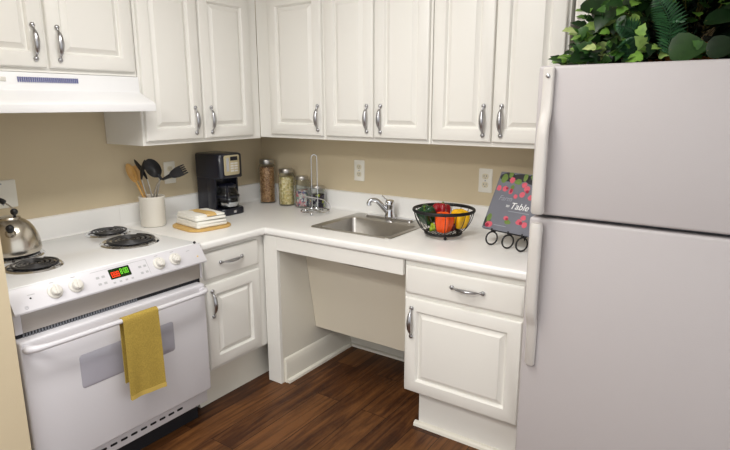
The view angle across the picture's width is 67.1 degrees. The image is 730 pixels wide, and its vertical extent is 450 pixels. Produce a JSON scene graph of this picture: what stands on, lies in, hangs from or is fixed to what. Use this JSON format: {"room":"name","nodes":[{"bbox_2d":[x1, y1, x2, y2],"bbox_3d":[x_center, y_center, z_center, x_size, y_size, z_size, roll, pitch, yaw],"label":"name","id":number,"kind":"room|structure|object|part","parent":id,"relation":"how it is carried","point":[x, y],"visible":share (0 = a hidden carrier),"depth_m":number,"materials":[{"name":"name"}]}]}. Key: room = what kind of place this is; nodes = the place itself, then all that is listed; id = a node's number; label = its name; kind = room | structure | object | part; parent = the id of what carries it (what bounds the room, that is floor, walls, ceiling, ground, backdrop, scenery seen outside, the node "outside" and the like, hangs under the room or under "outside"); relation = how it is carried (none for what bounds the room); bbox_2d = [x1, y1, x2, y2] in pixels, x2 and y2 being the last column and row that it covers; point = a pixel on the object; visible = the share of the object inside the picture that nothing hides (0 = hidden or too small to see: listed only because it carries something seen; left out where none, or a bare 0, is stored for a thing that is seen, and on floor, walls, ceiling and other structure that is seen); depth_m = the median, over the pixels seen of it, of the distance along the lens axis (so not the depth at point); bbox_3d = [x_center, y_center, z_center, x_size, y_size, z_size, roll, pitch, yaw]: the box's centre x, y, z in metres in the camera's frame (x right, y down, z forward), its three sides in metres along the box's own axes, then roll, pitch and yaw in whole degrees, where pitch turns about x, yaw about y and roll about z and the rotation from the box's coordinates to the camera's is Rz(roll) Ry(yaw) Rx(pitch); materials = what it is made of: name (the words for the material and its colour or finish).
{"room":"kitchen","nodes":[
{"label":"kitchen","id":0,"kind":"room"},
{"bbox_2d":[0,239,31,449],"bbox_3d":[-1.492,-0.171,1.802,0.735,2.500,0.188,8,15,34],"label":"wall","id":1,"kind":"structure","parent":0,"point":[14,431],"depth_m":1.79,"materials":[{"name":"beige paint"}]},
{"bbox_2d":[0,8,261,218],"bbox_3d":[-2.169,-0.121,1.578,0.120,2.500,5.320,8,15,34],"label":"wall","id":2,"kind":"structure","parent":0,"point":[60,162],"depth_m":2.63,"materials":[{"name":"beige paint"}]},
{"bbox_2d":[0,179,17,208],"bbox_3d":[-1.560,-0.130,2.364,0.007,0.120,0.120,8,15,34],"label":"wall plate","id":3,"kind":"object","parent":2,"relation":"attached to","point":[8,192],"visible":0.8,"depth_m":2.38,"materials":[{"name":"white plastic"}]},
{"bbox_2d":[0,0,135,76],"bbox_3d":[-1.353,-0.842,2.199,0.357,0.460,0.766,8,15,34],"label":"upper cabinet","id":4,"kind":"object","parent":2,"relation":"attached to","point":[79,37],"visible":1,"depth_m":2.20,"materials":[{"name":"white wood"}]},
{"bbox_3d":[-1.350,-0.790,1.970,0.019,0.422,0.359,8,15,34],"label":"door","id":5,"kind":"part","parent":4,"relation":"part of","materials":[{"name":"white wood"}]},
{"bbox_3d":[-1.251,-0.698,2.092,0.036,0.144,0.020,8,15,34],"label":"handle","id":6,"kind":"part","parent":4,"relation":"part of","materials":[{"name":"grey metal"}]},
{"bbox_3d":[-1.199,-0.714,2.166,0.036,0.144,0.020,8,15,34],"label":"handle","id":7,"kind":"part","parent":4,"relation":"part of","materials":[{"name":"grey metal"}]},
{"bbox_2d":[0,71,155,112],"bbox_3d":[-1.321,-0.537,2.244,0.430,0.150,0.766,8,15,34],"label":"range hood","id":8,"kind":"object","parent":4,"relation":"attached to","point":[20,92],"visible":1,"depth_m":2.19,"materials":[{"name":"white metal"}]},
{"bbox_3d":[-1.137,-0.857,2.273,0.019,0.422,0.369,8,15,34],"label":"door","id":9,"kind":"part","parent":4,"relation":"part of","materials":[{"name":"white wood"}]},
{"bbox_2d":[26,205,120,240],"bbox_3d":[-1.488,0.027,2.479,0.035,0.109,0.828,8,15,34],"label":"backsplash","id":10,"kind":"structure","parent":2,"relation":"attached to","point":[72,223],"depth_m":2.63,"materials":[{"name":"white laminate"}]},
{"bbox_2d":[163,161,175,183],"bbox_3d":[-1.078,-0.290,3.044,0.008,0.120,0.072,8,15,34],"label":"outlet","id":11,"kind":"object","parent":2,"relation":"attached to","point":[168,166],"visible":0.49,"depth_m":3.04,"materials":[{"name":"white plastic"}]},
{"bbox_2d":[104,0,259,145],"bbox_3d":[-0.918,-0.825,2.847,0.357,0.772,0.756,8,15,34],"label":"upper cabinet","id":12,"kind":"object","parent":2,"relation":"attached to","point":[196,60],"visible":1,"depth_m":2.71,"materials":[{"name":"white wood"}]},
{"bbox_3d":[-0.922,-0.769,2.611,0.019,0.725,0.328,8,15,34],"label":"door","id":13,"kind":"part","parent":12,"relation":"part of","materials":[{"name":"white wood"}]},
{"bbox_3d":[-0.835,-0.523,2.748,0.036,0.144,0.020,8,15,34],"label":"handle","id":14,"kind":"part","parent":12,"relation":"part of","materials":[{"name":"grey metal"}]},
{"bbox_3d":[-0.779,-0.540,2.828,0.036,0.144,0.020,8,15,34],"label":"handle","id":15,"kind":"part","parent":12,"relation":"part of","materials":[{"name":"grey metal"}]},
{"bbox_3d":[-0.727,-0.830,2.886,0.019,0.725,0.337,8,15,34],"label":"door","id":16,"kind":"part","parent":12,"relation":"part of","materials":[{"name":"white wood"}]},
{"bbox_2d":[141,346,478,449],"bbox_3d":[-0.356,1.395,0.631,4.520,0.060,5.320,8,15,34],"label":"floor","id":17,"kind":"structure","parent":0,"point":[357,399],"depth_m":2.66,"materials":[{"name":"brown wood"}]},
{"bbox_2d":[3,226,210,449],"bbox_3d":[-1.175,0.532,2.370,0.736,0.883,0.792,8,15,34],"label":"range","id":18,"kind":"object","parent":17,"relation":"on","point":[68,298],"visible":0.86,"depth_m":2.13,"materials":[{"name":"white metal"}]},
{"bbox_2d":[0,198,41,257],"bbox_3d":[-1.427,-0.001,2.209,0.208,0.227,0.208,3,13,15],"label":"kettle","id":19,"kind":"object","parent":18,"relation":"on","point":[19,236],"visible":1,"depth_m":2.17,"materials":[{"name":"silver metal"}]},
{"bbox_3d":[-1.377,0.033,2.141,0.042,0.055,0.061,-10,16,-37],"label":"spout","id":20,"kind":"part","parent":19,"relation":"part of","materials":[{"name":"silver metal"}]},
{"bbox_3d":[-1.427,-0.033,2.202,0.085,0.008,0.085,8,15,34],"label":"lid","id":21,"kind":"part","parent":19,"relation":"part of","materials":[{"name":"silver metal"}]},
{"bbox_3d":[-1.401,-0.048,2.199,0.028,0.037,0.028,8,15,34],"label":"knob","id":22,"kind":"part","parent":19,"relation":"part of","materials":[{"name":"black plastic"}]},
{"bbox_3d":[-1.430,0.116,2.237,0.189,0.013,0.200,8,15,34],"label":"burner","id":23,"kind":"part","parent":18,"relation":"part of","materials":[{"name":"black metal"}]},
{"bbox_3d":[-1.253,0.148,2.091,0.162,0.012,0.171,8,15,34],"label":"burner","id":24,"kind":"part","parent":18,"relation":"part of","materials":[{"name":"black metal"}]},
{"bbox_3d":[-1.084,0.230,1.928,0.046,0.051,0.047,-2,12,-8],"label":"knob","id":25,"kind":"part","parent":18,"relation":"part of","materials":[{"name":"white plastic"}]},
{"bbox_3d":[-1.042,0.217,1.988,0.047,0.051,0.046,-3,13,-12],"label":"knob","id":26,"kind":"part","parent":18,"relation":"part of","materials":[{"name":"white plastic"}]},
{"bbox_2d":[4,228,196,289],"bbox_3d":[-1.220,0.122,2.311,0.608,0.024,0.788,8,15,34],"label":"cooktop","id":27,"kind":"object","parent":18,"relation":"in","point":[60,260],"depth_m":2.25,"materials":[{"name":"white metal"}]},
{"bbox_3d":[-0.951,0.191,2.137,0.059,0.081,0.792,8,15,34],"label":"control panel","id":28,"kind":"part","parent":18,"relation":"part of","materials":[{"name":"white ceramic"}]},
{"bbox_3d":[-1.224,0.029,2.634,0.158,0.012,0.168,8,15,34],"label":"burner","id":29,"kind":"part","parent":18,"relation":"part of","materials":[{"name":"black metal"}]},
{"bbox_3d":[-0.905,0.356,2.129,0.067,0.036,0.762,8,15,34],"label":"handle","id":30,"kind":"part","parent":18,"relation":"part of","materials":[{"name":"white metal"}]},
{"bbox_3d":[-1.044,0.066,2.460,0.200,0.013,0.211,8,15,34],"label":"burner","id":31,"kind":"part","parent":18,"relation":"part of","materials":[{"name":"black metal"}]},
{"bbox_2d":[119,306,166,400],"bbox_3d":[-0.869,0.503,2.159,0.044,0.341,0.159,8,15,34],"label":"dish towel","id":32,"kind":"object","parent":18,"relation":"hanging from","point":[140,332],"visible":1,"depth_m":2.15,"materials":[{"name":"yellow fabric"}]},
{"bbox_3d":[-0.967,0.859,2.283,0.032,0.064,0.760,8,15,34],"label":"kick panel","id":33,"kind":"part","parent":18,"relation":"part of","materials":[{"name":"white metal"}]},
{"bbox_3d":[-0.846,0.156,2.265,0.046,0.051,0.047,-2,12,-8],"label":"knob","id":34,"kind":"part","parent":18,"relation":"part of","materials":[{"name":"white plastic"}]},
{"bbox_3d":[-0.802,0.142,2.327,0.047,0.051,0.046,-3,13,-12],"label":"knob","id":35,"kind":"part","parent":18,"relation":"part of","materials":[{"name":"white plastic"}]},
{"bbox_2d":[198,235,268,407],"bbox_3d":[-0.697,0.394,3.163,0.660,0.812,1.030,8,15,34],"label":"base cabinet","id":36,"kind":"object","parent":17,"relation":"on","point":[233,274],"visible":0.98,"depth_m":2.75,"materials":[{"name":"white wood"}]},
{"bbox_3d":[-0.706,0.374,2.589,0.036,0.145,0.020,8,15,34],"label":"handle","id":37,"kind":"part","parent":36,"relation":"part of","materials":[{"name":"grey metal"}]},
{"bbox_3d":[-0.647,0.166,2.676,0.019,0.129,0.340,8,15,34],"label":"drawer","id":38,"kind":"part","parent":36,"relation":"part of","materials":[{"name":"white wood"}]},
{"bbox_3d":[-0.633,0.165,2.648,0.039,0.020,0.155,8,15,34],"label":"handle","id":39,"kind":"part","parent":36,"relation":"part of","materials":[{"name":"grey metal"}]},
{"bbox_3d":[-0.647,0.458,2.740,0.019,0.423,0.340,8,15,34],"label":"door","id":40,"kind":"part","parent":36,"relation":"part of","materials":[{"name":"white wood"}]},
{"bbox_2d":[263,234,405,383],"bbox_3d":[-0.002,0.441,2.938,0.836,0.814,0.626,8,15,34],"label":"sink base","id":41,"kind":"object","parent":17,"relation":"on","point":[319,296],"visible":0.83,"depth_m":2.90,"materials":[{"name":"beige laminate"}]},
{"bbox_3d":[-0.272,0.398,3.134,0.018,0.814,0.604,8,15,34],"label":"panel","id":42,"kind":"part","parent":41,"relation":"part of","materials":[{"name":"white wood"}]},
{"bbox_3d":[-0.260,0.731,3.194,0.014,0.138,0.584,8,15,34],"label":"skirting","id":43,"kind":"part","parent":41,"relation":"part of","materials":[{"name":"white wood"}]},
{"bbox_3d":[-0.250,0.792,3.192,0.018,0.019,0.567,8,15,34],"label":"shoe molding","id":44,"kind":"part","parent":41,"relation":"part of","materials":[{"name":"white wood"}]},
{"bbox_3d":[0.004,0.407,2.856,0.742,0.452,0.106,8,15,34],"label":"slanted panel","id":45,"kind":"part","parent":41,"relation":"part of","materials":[{"name":"beige laminate"}]},
{"bbox_2d":[404,260,525,449],"bbox_3d":[0.563,0.529,2.536,0.558,0.812,0.662,8,15,34],"label":"base cabinet","id":46,"kind":"object","parent":17,"relation":"on","point":[464,328],"visible":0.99,"depth_m":2.30,"materials":[{"name":"white wood"}]},
{"bbox_2d":[118,183,528,280],"bbox_3d":[-0.143,0.001,2.685,2.015,0.150,1.039,8,15,34],"label":"countertop","id":47,"kind":"structure","parent":46,"relation":"on","point":[469,251],"depth_m":2.71,"materials":[{"name":"white laminate"}]},
{"bbox_2d":[138,194,166,227],"bbox_3d":[-1.095,-0.074,2.842,0.131,0.156,0.131,8,15,34],"label":"utensil crock","id":48,"kind":"object","parent":47,"relation":"on","point":[152,210],"visible":0.94,"depth_m":2.79,"materials":[{"name":"white ceramic"}]},
{"bbox_2d":[125,164,144,197],"bbox_3d":[-1.143,-0.161,2.822,0.149,0.307,0.021,2,12,8],"label":"wooden spoon","id":49,"kind":"object","parent":48,"relation":"in","point":[130,170],"visible":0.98,"depth_m":2.81,"materials":[{"name":"brown wood"}]},
{"bbox_2d":[125,164,137,181],"bbox_3d":[-1.189,-0.266,2.807,0.057,0.096,0.020,0,12,-1],"label":"bowl","id":50,"kind":"object","parent":49,"relation":"on","point":[131,172],"depth_m":2.81,"materials":[{"name":"brown wood"}]},
{"bbox_3d":[-1.130,-0.133,2.824,0.122,0.252,0.013,2,13,10],"label":"handle","id":51,"kind":"part","parent":49,"relation":"part of","materials":[{"name":"brown wood"}]},
{"bbox_2d":[132,165,145,197],"bbox_3d":[-1.140,-0.162,2.849,0.127,0.297,0.019,2,13,10],"label":"wooden spatula","id":52,"kind":"object","parent":48,"relation":"in","point":[137,170],"visible":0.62,"depth_m":2.83,"materials":[{"name":"brown wood"}]},
{"bbox_3d":[-1.179,-0.266,2.833,0.050,0.086,0.016,0,12,1],"label":"blade","id":53,"kind":"part","parent":52,"relation":"part of","materials":[{"name":"brown wood"}]},
{"bbox_2d":[134,159,152,197],"bbox_3d":[-1.124,-0.174,2.819,0.103,0.323,0.029,3,13,13],"label":"tongs","id":54,"kind":"object","parent":48,"relation":"in","point":[141,168],"visible":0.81,"depth_m":2.80,"materials":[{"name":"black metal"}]},
{"bbox_2d":[144,159,161,196],"bbox_3d":[-1.076,-0.176,2.826,0.084,0.332,0.037,-3,13,-12],"label":"ladle","id":55,"kind":"object","parent":48,"relation":"in","point":[152,168],"visible":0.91,"depth_m":2.80,"materials":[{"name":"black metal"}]},
{"bbox_2d":[144,159,161,179],"bbox_3d":[-1.075,-0.282,2.797,0.084,0.113,0.026,-3,13,-11],"label":"bowl","id":56,"kind":"object","parent":55,"relation":"on","point":[153,168],"depth_m":2.80,"materials":[{"name":"black plastic"}]},
{"bbox_2d":[152,164,187,197],"bbox_3d":[-1.014,-0.159,2.810,0.239,0.306,0.017,0,12,1],"label":"server","id":57,"kind":"object","parent":48,"relation":"in","point":[177,172],"visible":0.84,"depth_m":2.79,"materials":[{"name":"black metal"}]},
{"bbox_2d":[172,222,230,232],"bbox_3d":[-0.841,0.000,2.837,0.256,0.013,0.244,11,17,41],"label":"wooden trivet","id":58,"kind":"object","parent":47,"relation":"on","point":[176,226],"visible":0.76,"depth_m":2.75,"materials":[{"name":"brown wood"}]},
{"bbox_2d":[177,217,226,228],"bbox_3d":[-0.840,-0.023,2.832,0.211,0.034,0.179,11,16,40],"label":"folded napkin","id":59,"kind":"object","parent":58,"relation":"on","point":[220,221],"visible":0.66,"depth_m":2.76,"materials":[{"name":"white fabric"}]},
{"bbox_2d":[177,208,225,221],"bbox_3d":[-0.840,-0.058,2.825,0.205,0.034,0.174,11,17,42],"label":"folded napkin","id":60,"kind":"object","parent":59,"relation":"on","point":[203,214],"visible":1,"depth_m":2.77,"materials":[{"name":"white fabric"}]},
{"bbox_2d":[195,151,243,215],"bbox_3d":[-0.817,-0.240,3.149,0.245,0.347,0.172,8,15,34],"label":"coffee maker","id":61,"kind":"object","parent":47,"relation":"on","point":[217,172],"visible":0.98,"depth_m":3.09,"materials":[{"name":"black plastic"}]},
{"bbox_3d":[-0.764,-0.166,3.061,0.014,0.103,0.052,-3,13,-14],"label":"handle","id":62,"kind":"part","parent":61,"relation":"part of","materials":[{"name":"black plastic"}]},
{"bbox_3d":[-0.783,-0.201,3.134,0.133,0.080,0.134,8,15,34],"label":"lid","id":63,"kind":"part","parent":61,"relation":"part of","materials":[{"name":"black plastic"}]},
{"bbox_3d":[-0.743,-0.335,3.071,0.005,0.110,0.110,8,15,34],"label":"control panel","id":64,"kind":"part","parent":61,"relation":"part of","materials":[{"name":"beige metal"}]},
{"bbox_2d":[259,159,275,202],"bbox_3d":[-0.622,-0.281,3.503,0.102,0.276,0.102,8,15,34],"label":"glass jar","id":65,"kind":"object","parent":47,"relation":"on","point":[267,187],"visible":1,"depth_m":3.46,"materials":[{"name":"brown"}]},
{"bbox_3d":[-0.622,-0.402,3.477,0.092,0.029,0.092,8,15,34],"label":"lid","id":66,"kind":"part","parent":65,"relation":"part of","materials":[{"name":"silver metal"}]},
{"bbox_2d":[278,168,294,205],"bbox_3d":[-0.487,-0.237,3.418,0.100,0.226,0.100,8,15,34],"label":"glass jar","id":67,"kind":"object","parent":47,"relation":"on","point":[286,183],"visible":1,"depth_m":3.38,"materials":[{"name":"white"}]},
{"bbox_3d":[-0.487,-0.336,3.396,0.090,0.024,0.090,8,15,34],"label":"lid","id":68,"kind":"part","parent":67,"relation":"part of","materials":[{"name":"silver metal"}]},
{"bbox_2d":[295,175,309,207],"bbox_3d":[-0.382,-0.204,3.351,0.088,0.190,0.088,8,15,34],"label":"glass jar","id":69,"kind":"object","parent":47,"relation":"on","point":[301,182],"visible":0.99,"depth_m":3.32,"materials":[{"name":"white"}]},
{"bbox_3d":[-0.382,-0.287,3.332,0.079,0.020,0.079,8,15,34],"label":"lid","id":70,"kind":"part","parent":69,"relation":"part of","materials":[{"name":"silver metal"}]},
{"bbox_2d":[299,154,330,215],"bbox_3d":[-0.285,-0.233,3.133,0.182,0.338,0.166,8,15,34],"label":"spice rack","id":71,"kind":"object","parent":47,"relation":"on","point":[317,208],"visible":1,"depth_m":3.13,"materials":[{"name":"silver metal"}]},
{"bbox_3d":[-0.282,-0.125,3.111,0.175,0.109,0.034,-1,12,-4],"label":"tension arm","id":72,"kind":"part","parent":71,"relation":"part of","materials":[{"name":"silver metal"}]},
{"bbox_2d":[309,185,325,209],"bbox_3d":[-0.284,-0.166,3.290,0.094,0.142,0.094,8,15,34],"label":"glass jar","id":73,"kind":"object","parent":71,"relation":"in","point":[321,190],"visible":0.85,"depth_m":3.25,"materials":[{"name":"white"}]},
{"bbox_3d":[-0.284,-0.228,3.276,0.085,0.015,0.085,8,15,34],"label":"lid","id":74,"kind":"part","parent":73,"relation":"part of","materials":[{"name":"silver metal"}]},
{"bbox_2d":[311,213,426,238],"bbox_3d":[0.039,0.068,2.879,0.487,0.150,0.447,8,15,34],"label":"sink","id":75,"kind":"object","parent":47,"relation":"in","point":[357,223],"visible":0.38,"depth_m":2.95,"materials":[{"name":"silver metal"}]},
{"bbox_2d":[366,195,413,221],"bbox_3d":[0.118,-0.093,2.962,0.300,0.128,0.115,8,15,34],"label":"faucet","id":76,"kind":"object","parent":47,"relation":"on","point":[388,208],"visible":1,"depth_m":2.97,"materials":[{"name":"silver metal"}]},
{"bbox_3d":[0.074,-0.100,2.979,0.132,0.095,0.030,-1,12,-4],"label":"spout","id":77,"kind":"part","parent":76,"relation":"part of","materials":[{"name":"silver metal"}]},
{"bbox_3d":[0.135,-0.040,2.998,0.300,0.010,0.048,8,15,34],"label":"deck plate","id":78,"kind":"part","parent":76,"relation":"part of","materials":[{"name":"silver metal"}]},
{"bbox_2d":[412,203,475,239],"bbox_3d":[0.371,-0.014,2.606,0.296,0.136,0.296,8,15,34],"label":"wire basket","id":79,"kind":"object","parent":47,"relation":"on","point":[458,231],"visible":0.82,"depth_m":2.54,"materials":[{"name":"black metal"}]},
{"bbox_2d":[416,204,435,225],"bbox_3d":[0.292,-0.047,2.598,0.093,0.103,0.077,-7,14,-30],"label":"bell pepper","id":80,"kind":"object","parent":79,"relation":"in","point":[425,208],"visible":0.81,"depth_m":2.57,"materials":[{"name":"green food"}]},
{"bbox_2d":[429,223,435,231],"bbox_3d":[0.322,0.012,2.581,0.039,0.046,0.047,2,13,11],"label":"pepper","id":81,"kind":"object","parent":79,"relation":"in","point":[432,225],"visible":0.87,"depth_m":2.57,"materials":[{"name":"green food"}]},
{"bbox_2d":[433,202,450,212],"bbox_3d":[0.368,-0.066,2.648,0.073,0.091,0.076,12,17,44],"label":"bell pepper","id":82,"kind":"object","parent":79,"relation":"in","point":[439,207],"visible":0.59,"depth_m":2.63,"materials":[{"name":"red food"}]},
{"bbox_2d":[435,212,453,233],"bbox_3d":[0.370,-0.011,2.553,0.088,0.098,0.091,1,12,5],"label":"bell pepper","id":83,"kind":"object","parent":79,"relation":"in","point":[440,221],"visible":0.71,"depth_m":2.53,"materials":[{"name":"orange food"}]},
{"bbox_2d":[451,209,469,228],"bbox_3d":[0.449,-0.029,2.595,0.072,0.094,0.073,-6,14,-27],"label":"bell pepper","id":84,"kind":"object","parent":79,"relation":"in","point":[459,221],"visible":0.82,"depth_m":2.57,"materials":[{"name":"yellow food"}]},
{"bbox_2d":[485,228,527,251],"bbox_3d":[0.647,-0.013,2.419,0.191,0.212,0.218,8,15,34],"label":"easel","id":85,"kind":"object","parent":47,"relation":"on","point":[491,231],"visible":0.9,"depth_m":2.38,"materials":[{"name":"black metal"}]},
{"bbox_2d":[482,172,535,237],"bbox_3d":[0.666,-0.095,2.427,0.145,0.252,0.251,-10,16,-39],"label":"cookbook","id":86,"kind":"object","parent":85,"relation":"on","point":[509,209],"visible":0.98,"depth_m":2.43,"materials":[{"name":"printed paper"},{"name":"glossy cardboard cover"}]},
{"bbox_3d":[0.194,0.425,2.388,0.020,0.150,0.036,8,15,34],"label":"handle","id":87,"kind":"part","parent":46,"relation":"part of","materials":[{"name":"grey metal"}]},
{"bbox_3d":[0.447,0.956,2.436,0.525,0.021,0.020,8,15,34],"label":"shoe molding","id":88,"kind":"part","parent":46,"relation":"part of","materials":[{"name":"white wood"}]},
{"bbox_3d":[0.394,0.557,2.307,0.520,0.440,0.019,8,15,34],"label":"door","id":89,"kind":"part","parent":46,"relation":"part of","materials":[{"name":"white wood"}]},
{"bbox_3d":[0.393,0.262,2.242,0.520,0.124,0.019,8,15,34],"label":"drawer","id":90,"kind":"part","parent":46,"relation":"part of","materials":[{"name":"white wood"}]},
{"bbox_3d":[0.403,0.266,2.203,0.155,0.020,0.039,8,15,34],"label":"handle","id":91,"kind":"part","parent":46,"relation":"part of","materials":[{"name":"grey metal"}]},
{"bbox_2d":[515,59,729,449],"bbox_3d":[1.088,0.247,2.007,0.806,1.588,0.761,8,15,34],"label":"refrigerator","id":92,"kind":"object","parent":17,"relation":"on","point":[626,336],"visible":1,"depth_m":1.75,"materials":[{"name":"white plastic"}]},
{"bbox_3d":[0.585,0.251,1.923,0.040,0.529,0.051,8,15,34],"label":"handle","id":93,"kind":"part","parent":92,"relation":"part of","materials":[{"name":"white plastic"}]},
{"bbox_3d":[0.584,-0.272,1.808,0.040,0.477,0.052,8,15,34],"label":"handle","id":94,"kind":"part","parent":92,"relation":"part of","materials":[{"name":"white plastic"}]},
{"bbox_3d":[0.917,0.499,1.810,0.806,0.991,0.058,8,15,34],"label":"fridge door","id":95,"kind":"part","parent":92,"relation":"part of","materials":[{"name":"white metal"}]},
{"bbox_3d":[0.916,-0.236,1.648,0.806,0.490,0.058,8,15,34],"label":"freezer door","id":96,"kind":"part","parent":92,"relation":"part of","materials":[{"name":"white metal"}]},
{"bbox_2d":[549,0,729,64],"bbox_3d":[1.012,-0.697,1.716,0.784,0.414,0.437,8,15,34],"label":"foliage arrangement","id":97,"kind":"object","parent":92,"relation":"on","point":[622,31],"visible":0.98,"depth_m":1.70,"materials":[{"name":"plant"}]},
{"bbox_2d":[261,27,714,272],"bbox_3d":[1.167,-0.309,2.414,4.400,2.500,0.120,8,15,34],"label":"wall","id":98,"kind":"structure","parent":0,"point":[449,173],"depth_m":3.02,"materials":[{"name":"beige paint"}]},
{"bbox_2d":[255,0,325,139],"bbox_3d":[-0.332,-0.874,3.049,0.478,0.765,0.357,8,15,34],"label":"upper cabinet","id":99,"kind":"object","parent":98,"relation":"attached to","point":[290,33],"visible":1,"depth_m":2.92,"materials":[{"name":"white wood"}]},
{"bbox_3d":[-0.255,-0.556,2.865,0.020,0.144,0.036,8,15,34],"label":"handle","id":100,"kind":"part","parent":99,"relation":"part of","materials":[{"name":"grey metal"}]},
{"bbox_2d":[118,183,488,228],"bbox_3d":[-0.143,-0.018,2.681,2.015,0.112,1.039,8,15,34],"label":"backsplash","id":101,"kind":"structure","parent":98,"relation":"attached to","point":[337,199],"depth_m":3.11,"materials":[{"name":"white laminate"}]},
{"bbox_2d":[354,160,364,180],"bbox_3d":[-0.034,-0.315,3.181,0.072,0.120,0.008,8,15,34],"label":"outlet","id":102,"kind":"object","parent":98,"relation":"attached to","point":[359,165],"visible":1,"depth_m":3.18,"materials":[{"name":"white plastic"}]},
{"bbox_2d":[351,336,404,361],"bbox_3d":[0.207,0.742,3.231,0.746,0.100,0.030,8,15,34],"label":"baseboard","id":103,"kind":"structure","parent":98,"relation":"attached to","point":[376,348],"depth_m":3.32,"materials":[{"name":"white wood"}]},
{"bbox_2d":[324,0,434,143],"bbox_3d":[0.121,-0.807,2.744,0.617,0.765,0.357,8,15,34],"label":"upper cabinet","id":104,"kind":"object","parent":98,"relation":"attached to","point":[379,53],"visible":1,"depth_m":2.62,"materials":[{"name":"white wood"}]},
{"bbox_3d":[-0.080,-0.802,2.719,0.296,0.725,0.019,8,15,34],"label":"door","id":105,"kind":"part","parent":104,"relation":"part of","materials":[{"name":"white wood"}]},
{"bbox_3d":[0.001,-0.519,2.693,0.020,0.144,0.036,8,15,34],"label":"handle","id":106,"kind":"part","parent":104,"relation":"part of","materials":[{"name":"grey metal"}]},
{"bbox_3d":[0.067,-0.509,2.649,0.020,0.144,0.036,8,15,34],"label":"handle","id":107,"kind":"part","parent":104,"relation":"part of","materials":[{"name":"grey metal"}]},
{"bbox_3d":[0.168,-0.765,2.552,0.296,0.725,0.019,8,15,34],"label":"door","id":108,"kind":"part","parent":104,"relation":"part of","materials":[{"name":"white wood"}]},
{"bbox_2d":[478,168,492,192],"bbox_3d":[0.602,-0.222,2.753,0.072,0.120,0.008,8,15,34],"label":"outlet","id":109,"kind":"object","parent":98,"relation":"attached to","point":[485,175],"visible":1,"depth_m":2.75,"materials":[{"name":"white plastic"}]},
{"bbox_2d":[482,182,487,187],"bbox_3d":[0.601,-0.201,2.756,0.033,0.028,0.002,8,15,34],"label":"socket","id":110,"kind":"object","parent":109,"relation":"attached to","point":[484,184],"depth_m":2.75,"materials":[{"name":"beige plastic"}]},
{"bbox_2d":[431,0,579,148],"bbox_3d":[0.621,-0.734,2.407,0.591,0.765,0.357,8,15,34],"label":"upper cabinet","id":111,"kind":"object","parent":98,"relation":"attached to","point":[489,55],"visible":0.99,"depth_m":2.31,"materials":[{"name":"white wood"}]},
{"bbox_3d":[0.425,-0.728,2.379,0.282,0.725,0.019,8,15,34],"label":"door","id":112,"kind":"part","parent":111,"relation":"part of","materials":[{"name":"white wood"}]},
{"bbox_3d":[0.500,-0.446,2.356,0.020,0.144,0.036,8,15,34],"label":"handle","id":113,"kind":"part","parent":111,"relation":"part of","materials":[{"name":"grey metal"}]},
{"bbox_3d":[0.566,-0.436,2.312,0.020,0.144,0.036,8,15,34],"label":"handle","id":114,"kind":"part","parent":111,"relation":"part of","materials":[{"name":"grey metal"}]},
{"bbox_3d":[0.663,-0.693,2.219,0.282,0.725,0.019,8,15,34],"label":"door","id":115,"kind":"part","parent":111,"relation":"part of","materials":[{"name":"white wood"}]},
{"bbox_2d":[575,0,591,22],"bbox_3d":[1.224,-0.875,1.950,0.848,0.297,0.357,8,15,34],"label":"upper cabinet","id":116,"kind":"object","parent":98,"relation":"attached to","point":[578,2],"visible":0.02,"depth_m":2.08,"materials":[{"name":"white wood"}]}
]}

